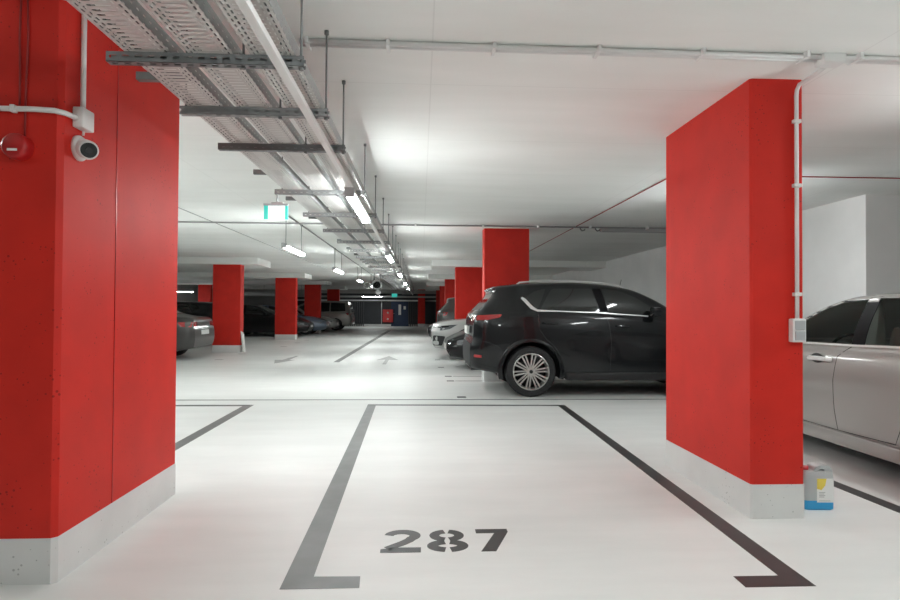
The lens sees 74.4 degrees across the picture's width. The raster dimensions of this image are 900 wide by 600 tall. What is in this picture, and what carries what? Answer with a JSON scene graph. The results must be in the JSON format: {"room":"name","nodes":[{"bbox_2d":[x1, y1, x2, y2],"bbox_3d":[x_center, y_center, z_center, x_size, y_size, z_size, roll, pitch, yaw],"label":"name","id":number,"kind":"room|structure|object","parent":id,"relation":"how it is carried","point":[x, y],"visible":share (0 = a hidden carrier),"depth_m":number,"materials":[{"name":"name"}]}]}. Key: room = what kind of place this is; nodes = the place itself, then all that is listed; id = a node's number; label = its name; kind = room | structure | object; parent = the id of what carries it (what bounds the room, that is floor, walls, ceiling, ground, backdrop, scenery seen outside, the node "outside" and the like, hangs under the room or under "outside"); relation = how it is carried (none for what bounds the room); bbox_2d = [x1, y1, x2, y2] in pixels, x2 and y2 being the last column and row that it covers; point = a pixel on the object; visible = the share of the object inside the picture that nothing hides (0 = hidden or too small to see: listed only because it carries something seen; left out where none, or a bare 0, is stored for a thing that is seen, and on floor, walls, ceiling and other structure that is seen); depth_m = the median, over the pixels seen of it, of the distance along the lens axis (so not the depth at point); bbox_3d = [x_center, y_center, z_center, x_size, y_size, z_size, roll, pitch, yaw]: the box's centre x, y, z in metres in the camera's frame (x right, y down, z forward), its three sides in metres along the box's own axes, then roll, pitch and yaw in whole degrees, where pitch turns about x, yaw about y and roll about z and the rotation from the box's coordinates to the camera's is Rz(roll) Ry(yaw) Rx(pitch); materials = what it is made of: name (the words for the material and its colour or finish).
{"room":"parking garage","nodes":[
{"label":"parking garage","id":0,"kind":"room"},
{"bbox_2d":[177,285,212,301],"bbox_3d":[-15.042,0.114,17.886,0.300,2.730,51.800,0,-1,-3],"label":"wall","id":1,"kind":"structure","parent":0,"point":[181,296],"depth_m":35.75,"materials":[{"name":"grey paint"}]},
{"bbox_2d":[244,297,274,304],"bbox_3d":[-13.613,0.517,42.883,5.000,2.730,0.200,0,-1,-3],"label":"wall","id":2,"kind":"structure","parent":0,"point":[247,300],"depth_m":42.78,"materials":[{"name":"grey paint"}]},
{"bbox_2d":[297,289,435,323],"bbox_3d":[-3.182,0.601,44.544,26.000,2.730,0.300,0,-1,-3],"label":"wall","id":3,"kind":"structure","parent":0,"point":[430,307],"depth_m":44.33,"materials":[{"name":"paint"}]},
{"bbox_2d":[297,299,435,301],"bbox_3d":[-6.455,0.029,43.992,19.400,0.100,0.500,0,-1,-3],"label":"trim","id":4,"kind":"structure","parent":3,"relation":"attached to","point":[297,299],"depth_m":43.79,"materials":[{"name":"white paint"}]},
{"bbox_2d":[365,301,381,323],"bbox_3d":[-5.689,0.937,44.175,1.220,1.700,0.060,0,-1,-3],"label":"wall panel","id":5,"kind":"object","parent":3,"relation":"attached to","point":[373,309],"visible":1,"depth_m":44.17,"materials":[{"name":"paint"}]},
{"bbox_2d":[383,309,392,321],"bbox_3d":[-4.617,1.177,44.124,0.760,0.950,0.260,0,-1,-3],"label":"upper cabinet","id":6,"kind":"object","parent":3,"relation":"attached to","point":[387,313],"visible":1,"depth_m":44.00,"materials":[{"name":"red metal"}]},
{"bbox_2d":[347,324,431,325],"bbox_3d":[-3.180,1.883,44.344,26.000,0.160,0.060,0,-1,-3],"label":"baseboard","id":7,"kind":"structure","parent":3,"relation":"attached to","point":[353,324],"depth_m":44.21,"materials":[{"name":"white paint"}]},
{"bbox_2d":[391,301,407,325],"bbox_3d":[-3.750,1.028,44.238,1.280,1.860,0.122,0,-1,-3],"label":"door","id":8,"kind":"structure","parent":3,"relation":"in","point":[400,308],"depth_m":44.23,"materials":[{"name":"blue paint"}]},
{"bbox_2d":[0,326,899,599],"bbox_3d":[-1.923,1.664,18.655,26.000,0.202,51.500,0,-1,-3],"label":"floor","id":9,"kind":"structure","parent":0,"point":[349,462],"depth_m":3.92,"materials":[{"name":"grey paint"}]},
{"bbox_2d":[0,0,179,584],"bbox_3d":[-2.027,-0.042,3.436,0.353,2.730,1.368,0,-1,-3],"label":"pillar","id":10,"kind":"structure","parent":9,"relation":"on","point":[89,248],"depth_m":2.93,"materials":[{"name":"red paint"}]},
{"bbox_2d":[1,133,33,160],"bbox_3d":[-2.000,-0.708,2.735,0.120,0.120,0.063,0,-1,-3],"label":"fire alarm","id":11,"kind":"object","parent":10,"relation":"attached to","point":[19,147],"visible":1,"depth_m":2.71,"materials":[{"name":"red plastic"}]},
{"bbox_2d":[18,0,21,104],"bbox_3d":[-2.005,-1.162,2.768,0.014,0.508,0.009,0,-1,-3],"label":"cable","id":12,"kind":"object","parent":10,"relation":"attached to","point":[20,15],"visible":1,"depth_m":2.76,"materials":[{"name":"red plastic"}]},
{"bbox_2d":[24,0,29,135],"bbox_3d":[-1.974,-1.081,2.768,0.018,0.668,0.009,0,-1,-3],"label":"cable","id":13,"kind":"object","parent":10,"relation":"attached to","point":[28,21],"visible":0.82,"depth_m":2.77,"materials":[{"name":"red plastic"}]},
{"bbox_2d":[0,104,77,120],"bbox_3d":[-2.211,-0.887,2.784,0.844,0.038,0.109,0,-1,-3],"label":"conduit","id":14,"kind":"object","parent":10,"relation":"attached to","point":[12,108],"visible":1,"depth_m":2.75,"materials":[{"name":"white plastic"}]},
{"bbox_2d":[73,107,93,135],"bbox_3d":[-1.799,-0.874,2.912,0.050,0.121,0.105,0,-1,-3],"label":"junction box","id":15,"kind":"object","parent":10,"relation":"attached to","point":[85,122],"visible":0.98,"depth_m":2.88,"materials":[{"name":"white plastic"}]},
{"bbox_2d":[80,14,86,107],"bbox_3d":[-1.802,-1.175,2.919,0.024,0.479,0.024,0,-1,-3],"label":"conduit","id":16,"kind":"object","parent":10,"relation":"attached to","point":[83,19],"visible":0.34,"depth_m":2.91,"materials":[{"name":"white plastic"}]},
{"bbox_2d":[71,135,98,160],"bbox_3d":[-1.780,-0.741,2.891,0.165,0.130,0.114,0,-1,30],"label":"security camera","id":17,"kind":"object","parent":10,"relation":"attached to","point":[82,149],"visible":1,"depth_m":2.85,"materials":[{"name":"white plastic"}]},
{"bbox_2d":[177,301,212,318],"bbox_3d":[-9.845,0.795,20.433,4.578,1.506,2.220,0,-1,-3],"label":"hatchback","id":18,"kind":"object","parent":9,"relation":"on","point":[205,309],"visible":0.14,"depth_m":19.70,"materials":[{"name":"black paint"}]},
{"bbox_2d":[176,311,214,355],"bbox_3d":[-8.672,0.745,14.984,4.902,1.447,2.200,0,-1,-3],"label":"sedan","id":19,"kind":"object","parent":9,"relation":"on","point":[193,331],"visible":0.2,"depth_m":14.54,"materials":[{"name":"grey paint"}]},
{"bbox_2d":[198,285,212,301],"bbox_3d":[-13.914,0.370,33.708,0.708,2.730,0.308,0,-1,-3],"label":"pillar","id":20,"kind":"structure","parent":9,"relation":"on","point":[204,291],"depth_m":33.57,"materials":[{"name":"red paint"}]},
{"bbox_2d":[212,264,243,352],"bbox_3d":[-6.457,0.245,17.273,0.798,2.545,0.348,0,-1,-3],"label":"pillar","id":21,"kind":"structure","parent":9,"relation":"on","point":[228,280],"depth_m":17.10,"materials":[{"name":"red paint"}]},
{"bbox_2d":[241,331,245,351],"bbox_3d":[-6.009,1.210,17.240,0.099,0.618,0.220,0,-1,-3],"label":"board","id":22,"kind":"object","parent":9,"relation":"on","point":[242,333],"visible":1,"depth_m":17.20,"materials":[{"name":"white"}]},
{"bbox_2d":[243,305,313,333],"bbox_3d":[-8.863,0.942,27.488,4.902,1.447,2.200,0,-1,-3],"label":"sedan","id":23,"kind":"object","parent":9,"relation":"on","point":[257,318],"visible":0.34,"depth_m":26.63,"materials":[{"name":"black paint"}]},
{"bbox_2d":[275,278,297,339],"bbox_3d":[-6.779,0.358,24.565,0.848,2.545,0.348,0,-1,-3],"label":"pillar","id":24,"kind":"structure","parent":9,"relation":"on","point":[286,289],"depth_m":24.40,"materials":[{"name":"red paint"}]},
{"bbox_2d":[244,305,329,334],"bbox_3d":[-8.576,0.980,29.805,4.902,1.447,2.200,0,-1,-3],"label":"hatchback","id":25,"kind":"object","parent":9,"relation":"on","point":[319,323],"visible":0.16,"depth_m":29.14,"materials":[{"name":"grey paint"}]},
{"bbox_2d":[304,285,320,332],"bbox_3d":[-7.227,0.461,31.251,0.828,2.545,0.348,0,-1,-3],"label":"pillar","id":26,"kind":"structure","parent":9,"relation":"on","point":[312,296],"depth_m":31.09,"materials":[{"name":"red paint"}]},
{"bbox_2d":[297,307,338,330],"bbox_3d":[-8.678,1.028,32.903,4.902,1.447,2.200,0,-1,-3],"label":"hatchback","id":27,"kind":"object","parent":9,"relation":"on","point":[334,322],"visible":0.11,"depth_m":32.35,"materials":[{"name":"grey paint"}]},
{"bbox_2d":[297,301,354,330],"bbox_3d":[-8.186,0.923,35.632,4.778,1.750,2.220,0,-1,-3],"label":"van","id":28,"kind":"object","parent":9,"relation":"on","point":[343,311],"visible":0.27,"depth_m":34.88,"materials":[{"name":"silver metal"}]},
{"bbox_2d":[327,289,339,328],"bbox_3d":[-7.554,0.573,38.442,0.778,2.545,0.348,0,-1,-3],"label":"pillar","id":29,"kind":"structure","parent":9,"relation":"on","point":[332,294],"depth_m":38.29,"materials":[{"name":"red paint"}]},
{"bbox_2d":[348,301,364,325],"bbox_3d":[-6.938,1.007,44.018,1.250,1.860,0.130,0,-1,-3],"label":"screen","id":30,"kind":"object","parent":9,"relation":"on","point":[358,306],"visible":0.56,"depth_m":44.05,"materials":[{"name":"paint"}]},
{"bbox_2d":[408,301,417,325],"bbox_3d":[-2.768,1.034,44.222,0.700,1.860,0.130,0,-1,-3],"label":"screen","id":31,"kind":"object","parent":9,"relation":"on","point":[412,305],"visible":0.95,"depth_m":44.26,"materials":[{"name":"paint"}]},
{"bbox_2d":[418,289,424,326],"bbox_3d":[-2.099,0.594,43.696,0.528,2.730,0.308,0,-1,-3],"label":"pillar","id":32,"kind":"structure","parent":9,"relation":"on","point":[421,301],"depth_m":43.54,"materials":[{"name":"red paint"}]},
{"bbox_2d":[427,325,430,336],"bbox_3d":[1.593,0.918,22.293,4.902,1.447,2.200,0,-1,-3],"label":"hatchback","id":33,"kind":"object","parent":9,"relation":"on","point":[429,327],"visible":0.03,"depth_m":21.56,"materials":[{"name":"black paint"}]},
{"bbox_2d":[436,290,438,321],"bbox_3d":[-0.527,0.627,39.386,0.808,2.545,0.348,0,-1,-3],"label":"pillar","id":34,"kind":"structure","parent":9,"relation":"on","point":[437,291],"depth_m":39.21,"materials":[{"name":"red paint"}]},
{"bbox_2d":[439,286,444,309],"bbox_3d":[-0.175,0.515,32.196,0.808,2.545,0.348,0,-1,-3],"label":"pillar","id":35,"kind":"structure","parent":9,"relation":"on","point":[441,288],"depth_m":32.02,"materials":[{"name":"red paint"}]},
{"bbox_2d":[437,297,454,321],"bbox_3d":[1.817,0.746,19.703,4.578,1.712,2.220,0,-1,-3],"label":"suv","id":36,"kind":"object","parent":9,"relation":"on","point":[447,312],"visible":0.08,"depth_m":18.80,"materials":[{"name":"grey paint"}]},
{"bbox_2d":[430,318,465,347],"bbox_3d":[1.768,0.686,15.947,4.578,1.712,2.220,0,-1,-3],"label":"suv","id":37,"kind":"object","parent":9,"relation":"on","point":[440,330],"visible":0.11,"depth_m":15.04,"materials":[{"name":"grey paint"}]},
{"bbox_2d":[445,279,454,302],"bbox_3d":[0.177,0.404,25.005,0.808,2.545,0.348,0,-1,-3],"label":"pillar","id":38,"kind":"structure","parent":9,"relation":"on","point":[449,283],"depth_m":24.84,"materials":[{"name":"red paint"}]},
{"bbox_2d":[444,330,464,359],"bbox_3d":[2.333,0.780,13.319,4.902,1.447,2.200,0,-1,-3],"label":"hatchback","id":39,"kind":"object","parent":9,"relation":"on","point":[453,344],"visible":0.08,"depth_m":12.54,"materials":[{"name":"black paint"}]},
{"bbox_2d":[455,267,481,318],"bbox_3d":[0.549,0.292,17.816,0.808,2.545,0.348,0,-1,-3],"label":"pillar","id":40,"kind":"structure","parent":9,"relation":"on","point":[468,280],"depth_m":17.65,"materials":[{"name":"red paint"}]},
{"bbox_2d":[481,228,528,381],"bbox_3d":[1.001,0.090,10.752,0.818,2.730,0.348,0,-1,-3],"label":"pillar","id":41,"kind":"structure","parent":9,"relation":"on","point":[505,252],"depth_m":10.59,"materials":[{"name":"red paint"}]},
{"bbox_2d":[463,280,665,396],"bbox_3d":[2.533,0.562,9.688,4.566,1.771,2.160,0,-1,-3],"label":"suv","id":42,"kind":"object","parent":9,"relation":"on","point":[528,334],"visible":0.79,"depth_m":8.76,"materials":[{"name":"black paint"}]},
{"bbox_2d":[650,307,660,316],"bbox_3d":[3.022,0.178,8.767,0.125,0.145,0.260,0,-1,-3],"label":"mirror","id":43,"kind":"object","parent":42,"relation":"attached to","point":[654,311],"depth_m":8.64,"materials":[{"name":"black paint"}]},
{"bbox_2d":[666,78,803,518],"bbox_3d":[2.001,-0.006,4.324,0.348,2.730,1.288,0,-1,-3],"label":"pillar","id":44,"kind":"structure","parent":9,"relation":"on","point":[734,374],"depth_m":3.83,"materials":[{"name":"red paint"}]},
{"bbox_2d":[789,319,805,341],"bbox_3d":[2.141,0.187,3.653,0.084,0.145,0.058,0,-1,-3],"label":"light switch","id":45,"kind":"object","parent":44,"relation":"attached to","point":[797,327],"visible":1,"depth_m":3.63,"materials":[{"name":"white plastic"}]},
{"bbox_2d":[792,68,825,318],"bbox_3d":[2.166,-0.618,3.547,0.049,1.492,0.298,0,-1,-6],"label":"conduit","id":46,"kind":"object","parent":44,"relation":"attached to","point":[796,121],"visible":0.98,"depth_m":3.67,"materials":[{"name":"white plastic"}]},
{"bbox_2d":[803,462,833,509],"bbox_3d":[2.383,1.215,3.892,0.198,0.280,0.146,0,-1,0],"label":"canister","id":47,"kind":"object","parent":9,"relation":"on","point":[818,480],"visible":0.81,"depth_m":3.82,"materials":[{"name":"grey plastic"}]},
{"bbox_2d":[817,479,825,489],"bbox_3d":[2.394,1.187,3.819,0.061,0.074,0.001,0,-1,0],"label":"print","id":48,"kind":"object","parent":47,"relation":"on","point":[821,483],"depth_m":3.82},
{"bbox_2d":[803,293,899,464],"bbox_3d":[4.142,0.663,5.299,2.200,1.447,4.890,0,-1,-3],"label":"sedan","id":49,"kind":"object","parent":9,"relation":"on","point":[851,348],"visible":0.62,"depth_m":4.86,"materials":[{"name":"silver metal"}]},
{"bbox_2d":[65,0,899,289],"bbox_3d":[-1.907,-1.315,18.702,26.000,0.300,51.500,0,-1,-3],"label":"ceiling","id":50,"kind":"structure","parent":0,"point":[450,138],"depth_m":4.51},
{"bbox_2d":[106,0,305,70],"bbox_3d":[-0.993,-1.183,2.433,0.790,0.467,0.041,0,-1,-3],"label":"bracket","id":51,"kind":"object","parent":50,"relation":"hanging from","point":[124,58],"visible":0.94,"depth_m":2.42,"materials":[{"name":"silver metal"}]},
{"bbox_2d":[177,257,270,267],"bbox_3d":[-10.199,-1.135,17.492,9.320,0.190,1.500,0,-1,-3],"label":"beam","id":52,"kind":"structure","parent":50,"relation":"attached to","point":[182,261],"depth_m":16.94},
{"bbox_2d":[136,26,329,120],"bbox_3d":[-1.116,-1.173,3.068,0.975,0.467,0.041,0,-1,-3],"label":"bracket","id":53,"kind":"object","parent":50,"relation":"hanging from","point":[200,111],"visible":0.68,"depth_m":3.05,"materials":[{"name":"silver metal"}]},
{"bbox_2d":[177,272,311,279],"bbox_3d":[-10.591,-1.022,24.781,9.250,0.190,1.500,0,-1,-3],"label":"beam","id":54,"kind":"structure","parent":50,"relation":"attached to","point":[180,275],"depth_m":24.20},
{"bbox_2d":[178,207,322,267],"bbox_3d":[-4.196,-1.233,14.834,0.012,0.012,14.000,0,-1,-3],"label":"cable","id":55,"kind":"object","parent":50,"relation":"attached to","point":[178,207],"visible":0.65,"depth_m":11.37,"materials":[{"name":"grey plastic"}]},
{"bbox_2d":[177,280,330,285],"bbox_3d":[-10.993,-0.919,31.468,9.100,0.190,1.500,0,-1,-3],"label":"beam","id":56,"kind":"structure","parent":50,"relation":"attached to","point":[179,282],"depth_m":30.79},
{"bbox_2d":[244,292,304,295],"bbox_3d":[-10.730,-0.604,34.230,5.500,0.730,0.400,0,-1,-3],"label":"air duct","id":57,"kind":"object","parent":50,"relation":"hanging from","point":[245,293],"visible":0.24,"depth_m":34.02,"materials":[{"name":"grey metal"}]},
{"bbox_2d":[212,285,347,289],"bbox_3d":[-11.345,-0.807,38.659,9.100,0.190,1.500,0,-1,-3],"label":"beam","id":58,"kind":"structure","parent":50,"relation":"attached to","point":[245,287],"depth_m":38.00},
{"bbox_2d":[218,80,345,153],"bbox_3d":[-1.057,-1.162,3.751,0.790,0.467,0.041,0,-1,-3],"label":"bracket","id":59,"kind":"object","parent":50,"relation":"hanging from","point":[248,147],"visible":0.84,"depth_m":3.73,"materials":[{"name":"silver metal"}]},
{"bbox_2d":[281,225,304,255],"bbox_3d":[-2.538,-1.043,9.665,0.084,0.537,1.420,0,-1,-3],"label":"lamp","id":60,"kind":"object","parent":50,"relation":"hanging from","point":[285,245],"visible":0.91,"depth_m":9.55,"materials":[{"name":"white plastic"}]},
{"bbox_2d":[284,246,304,255],"bbox_3d":[-2.540,-0.795,9.661,0.074,0.038,1.396,0,-1,-3],"label":"diffuser","id":61,"kind":"object","parent":60,"relation":"attached to","point":[290,248],"depth_m":9.61,"materials":[{"name":"white plastic"}]},
{"bbox_2d":[253,144,366,196],"bbox_3d":[-1.220,-1.141,5.185,0.975,0.467,0.041,0,-1,-3],"label":"bracket","id":62,"kind":"object","parent":50,"relation":"hanging from","point":[337,192],"visible":0.62,"depth_m":5.17,"materials":[{"name":"silver metal"}]},
{"bbox_2d":[263,194,288,219],"bbox_3d":[-1.514,-0.808,5.165,0.210,0.223,0.044,0,-1,-3],"label":"exit sign","id":63,"kind":"object","parent":62,"relation":"hanging from","point":[276,210],"visible":1,"depth_m":5.15,"materials":[{"name":"white plastic"}]},
{"bbox_2d":[286,175,376,218],"bbox_3d":[-1.280,-1.121,6.413,0.975,0.467,0.041,0,-1,-3],"label":"bracket","id":64,"kind":"object","parent":50,"relation":"hanging from","point":[288,198],"visible":0.66,"depth_m":6.39,"materials":[{"name":"silver metal"}]},
{"bbox_2d":[332,248,343,273],"bbox_3d":[-2.790,-0.963,14.808,0.084,0.537,1.420,0,-1,-3],"label":"lamp","id":65,"kind":"object","parent":50,"relation":"hanging from","point":[334,268],"visible":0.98,"depth_m":14.97,"materials":[{"name":"white plastic"}]},
{"bbox_2d":[244,288,435,293],"bbox_3d":[-6.252,-0.648,40.958,19.300,0.380,0.400,0,-1,-3],"label":"beam","id":66,"kind":"structure","parent":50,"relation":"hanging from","point":[245,290],"depth_m":40.77,"materials":[{"name":"grey paint"}]},
{"bbox_2d":[244,289,435,297],"bbox_3d":[-6.322,-0.501,42.354,19.300,0.630,0.400,0,-1,-3],"label":"air duct","id":67,"kind":"object","parent":50,"relation":"hanging from","point":[361,289],"visible":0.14,"depth_m":42.28,"materials":[{"name":"grey metal"}]},
{"bbox_2d":[288,215,391,288],"bbox_3d":[-3.328,-1.048,25.837,0.024,0.024,34.100,0,-1,-3],"label":"conduit","id":68,"kind":"object","parent":50,"relation":"attached to","point":[288,215],"visible":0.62,"depth_m":12.78,"materials":[{"name":"grey metal"}]},
{"bbox_2d":[308,198,383,233],"bbox_3d":[-1.343,-1.101,7.712,0.975,0.467,0.041,0,-1,-3],"label":"bracket","id":69,"kind":"object","parent":50,"relation":"hanging from","point":[327,229],"visible":0.62,"depth_m":7.70,"materials":[{"name":"silver metal"}]},
{"bbox_2d":[325,214,389,244],"bbox_3d":[-1.407,-1.081,9.010,0.975,0.467,0.041,0,-1,-3],"label":"bracket","id":70,"kind":"object","parent":50,"relation":"hanging from","point":[338,241],"visible":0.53,"depth_m":9.00,"materials":[{"name":"silver metal"}]},
{"bbox_2d":[356,268,362,282],"bbox_3d":[-3.042,-0.883,19.951,0.084,0.537,1.420,0,-1,-3],"label":"lamp","id":71,"kind":"object","parent":50,"relation":"hanging from","point":[357,278],"visible":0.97,"depth_m":19.72,"materials":[{"name":"white plastic"}]},
{"bbox_2d":[337,226,392,252],"bbox_3d":[-1.471,-1.061,10.308,0.975,0.467,0.041,0,-1,-3],"label":"bracket","id":72,"kind":"object","parent":50,"relation":"hanging from","point":[379,251],"visible":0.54,"depth_m":10.29,"materials":[{"name":"silver metal"}]},
{"bbox_2d":[346,235,396,258],"bbox_3d":[-1.534,-1.041,11.606,0.975,0.467,0.041,0,-1,-3],"label":"bracket","id":73,"kind":"object","parent":50,"relation":"hanging from","point":[383,256],"visible":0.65,"depth_m":11.58,"materials":[{"name":"silver metal"}]},
{"bbox_2d":[364,273,381,294],"bbox_3d":[-3.063,-0.652,23.742,0.690,0.880,0.900,0,-1,-3],"label":"fan","id":74,"kind":"object","parent":50,"relation":"hanging from","point":[376,284],"visible":1,"depth_m":23.59,"materials":[{"name":"grey metal"}]},
{"bbox_2d":[354,243,398,263],"bbox_3d":[-1.598,-1.021,12.905,0.975,0.467,0.041,0,-1,-3],"label":"bracket","id":75,"kind":"object","parent":50,"relation":"hanging from","point":[387,261],"visible":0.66,"depth_m":12.89,"materials":[{"name":"silver metal"}]},
{"bbox_2d":[360,249,400,267],"bbox_3d":[-1.661,-1.000,14.203,0.975,0.467,0.041,0,-1,-3],"label":"bracket","id":76,"kind":"object","parent":50,"relation":"hanging from","point":[390,266],"visible":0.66,"depth_m":14.20,"materials":[{"name":"silver metal"}]},
{"bbox_2d":[365,254,402,270],"bbox_3d":[-1.725,-0.980,15.501,0.975,0.467,0.041,0,-1,-3],"label":"bracket","id":77,"kind":"object","parent":50,"relation":"hanging from","point":[402,254],"visible":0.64,"depth_m":15.48,"materials":[{"name":"silver metal"}]},
{"bbox_2d":[369,258,403,273],"bbox_3d":[-1.788,-0.960,16.799,0.975,0.467,0.041,0,-1,-3],"label":"bracket","id":78,"kind":"object","parent":50,"relation":"hanging from","point":[403,258],"visible":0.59,"depth_m":16.78,"materials":[{"name":"silver metal"}]},
{"bbox_2d":[379,275,404,276],"bbox_3d":[-1.852,-0.940,18.098,0.975,0.467,0.041,0,-1,-3],"label":"bracket","id":79,"kind":"object","parent":50,"relation":"hanging from","point":[379,275],"visible":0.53,"depth_m":18.09,"materials":[{"name":"silver metal"}]},
{"bbox_2d":[379,274,406,280],"bbox_3d":[-1.979,-0.900,20.694,0.975,0.467,0.041,0,-1,-3],"label":"bracket","id":80,"kind":"object","parent":50,"relation":"hanging from","point":[379,274],"visible":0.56,"depth_m":20.67,"materials":[{"name":"silver metal"}]},
{"bbox_2d":[382,277,405,278],"bbox_3d":[-1.916,-0.920,19.396,0.975,0.467,0.041,0,-1,-3],"label":"bracket","id":81,"kind":"object","parent":50,"relation":"hanging from","point":[382,277],"visible":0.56,"depth_m":19.38,"materials":[{"name":"silver metal"}]},
{"bbox_2d":[178,221,665,229],"bbox_3d":[-4.728,-1.298,9.840,19.301,0.045,0.107,0,-1,-3],"label":"ceiling pipe","id":82,"kind":"object","parent":50,"relation":"attached to","point":[415,224],"visible":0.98,"depth_m":10.11,"materials":[{"name":"grey metal"}]},
{"bbox_2d":[425,287,438,290],"bbox_3d":[0.955,-0.722,39.760,5.180,0.190,1.500,0,-1,-3],"label":"ceiling panel","id":83,"kind":"object","parent":50,"relation":"attached to","point":[426,288],"visible":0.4,"depth_m":38.91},
{"bbox_2d":[426,282,444,286],"bbox_3d":[1.307,-0.833,32.570,5.180,0.190,1.500,0,-1,-3],"label":"ceiling panel","id":84,"kind":"object","parent":50,"relation":"attached to","point":[428,284],"visible":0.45,"depth_m":31.72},
{"bbox_2d":[428,274,552,280],"bbox_3d":[1.659,-0.945,25.379,5.180,0.190,1.500,0,-1,-3],"label":"beam","id":85,"kind":"structure","parent":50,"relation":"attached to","point":[431,277],"depth_m":24.72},
{"bbox_2d":[431,260,605,270],"bbox_3d":[2.021,-1.057,18.189,5.160,0.190,1.500,0,-1,-3],"label":"beam","id":86,"kind":"structure","parent":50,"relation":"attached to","point":[436,264],"depth_m":17.51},
{"bbox_2d":[530,179,665,250],"bbox_3d":[1.900,-1.185,15.732,0.015,0.012,20.800,0,-1,-3],"label":"cable","id":87,"kind":"object","parent":50,"relation":"attached to","point":[664,179],"visible":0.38,"depth_m":8.34,"materials":[{"name":"red plastic"}]},
{"bbox_2d":[299,36,899,65],"bbox_3d":[2.767,-1.363,3.383,7.160,0.036,0.105,0,-1,-3],"label":"conduit","id":88,"kind":"object","parent":50,"relation":"attached to","point":[859,58],"visible":0.98,"depth_m":3.27,"materials":[{"name":"white plastic"}]},
{"bbox_2d":[600,228,665,232],"bbox_3d":[3.776,-1.229,10.488,2.250,0.070,0.140,0,-1,-3],"label":"duct","id":89,"kind":"object","parent":50,"relation":"attached to","point":[602,229],"visible":0.43,"depth_m":10.40,"materials":[{"name":"grey plastic"}]},
{"bbox_2d":[814,53,845,67],"bbox_3d":[2.157,-1.358,3.366,0.130,0.054,0.090,0,-1,-3],"label":"junction box","id":90,"kind":"object","parent":50,"relation":"attached to","point":[829,60],"visible":0.96,"depth_m":3.33,"materials":[{"name":"white plastic"}]},
{"bbox_2d":[802,176,899,178],"bbox_3d":[5.540,-1.312,6.450,6.320,0.012,0.012,0,-1,-3],"label":"cable","id":91,"kind":"object","parent":50,"relation":"attached to","point":[802,176],"visible":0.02,"depth_m":6.38,"materials":[{"name":"red plastic"}]},
{"bbox_3d":[-2.106,-0.859,23.291,0.975,0.467,0.041,0,-1,-3],"label":"bracket","id":92,"kind":"object","parent":50,"relation":"hanging from","visible":0},
{"bbox_2d":[67,0,405,292],"bbox_3d":[-2.073,-0.764,19.787,0.182,0.061,42.100,0,-1,-3],"label":"cable tray","id":93,"kind":"object","parent":92,"relation":"on","point":[99,19],"visible":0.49,"depth_m":2.80,"materials":[{"name":"grey metal"}]},
{"bbox_2d":[140,0,407,292],"bbox_3d":[-1.824,-0.763,19.799,0.182,0.061,42.100,0,-1,-3],"label":"cable tray","id":94,"kind":"object","parent":92,"relation":"on","point":[158,9],"visible":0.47,"depth_m":2.82,"materials":[{"name":"grey metal"}]},
{"bbox_2d":[215,0,410,292],"bbox_3d":[-1.574,-0.761,19.811,0.182,0.061,42.100,0,-1,-3],"label":"cable tray","id":95,"kind":"object","parent":92,"relation":"on","point":[226,6],"visible":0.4,"depth_m":2.75,"materials":[{"name":"grey metal"}]},
{"bbox_2d":[235,0,412,294],"bbox_3d":[-1.539,-0.672,19.861,0.036,0.028,41.800,0,-1,-3],"label":"rail","id":96,"kind":"object","parent":92,"relation":"attached to","point":[246,7],"visible":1,"depth_m":2.53,"materials":[{"name":"white metal"}]},
{"bbox_2d":[344,187,369,222],"bbox_3d":[-0.832,-0.843,5.410,0.084,0.079,1.420,0,-1,-3],"label":"lamp","id":97,"kind":"object","parent":96,"relation":"attached to","point":[349,192],"visible":1,"depth_m":5.06,"materials":[{"name":"white plastic"}]},
{"bbox_2d":[347,195,368,222],"bbox_3d":[-0.832,-0.825,5.409,0.074,0.038,1.396,0,-1,-3],"label":"diffuser","id":98,"kind":"object","parent":97,"relation":"attached to","point":[354,200],"depth_m":5.26,"materials":[{"name":"white plastic"}]},
{"bbox_2d":[385,251,393,262],"bbox_3d":[-1.087,-0.762,10.633,0.084,0.079,1.420,0,-1,-3],"label":"lamp","id":99,"kind":"object","parent":96,"relation":"attached to","point":[387,253],"visible":1,"depth_m":10.21,"materials":[{"name":"white plastic"}]},
{"bbox_2d":[532,194,889,318],"bbox_3d":[4.363,0.350,26.017,0.300,2.730,37.450,0,-1,-3],"label":"wall","id":100,"kind":"structure","parent":0,"point":[845,243],"depth_m":7.95,"materials":[{"name":"white paint"}]},
{"bbox_2d":[889,195,899,292],"bbox_3d":[8.529,0.082,7.601,6.220,2.730,0.250,0,-1,-3],"label":"wall","id":101,"kind":"structure","parent":0,"point":[894,200],"depth_m":7.34,"materials":[{"name":"white paint"}]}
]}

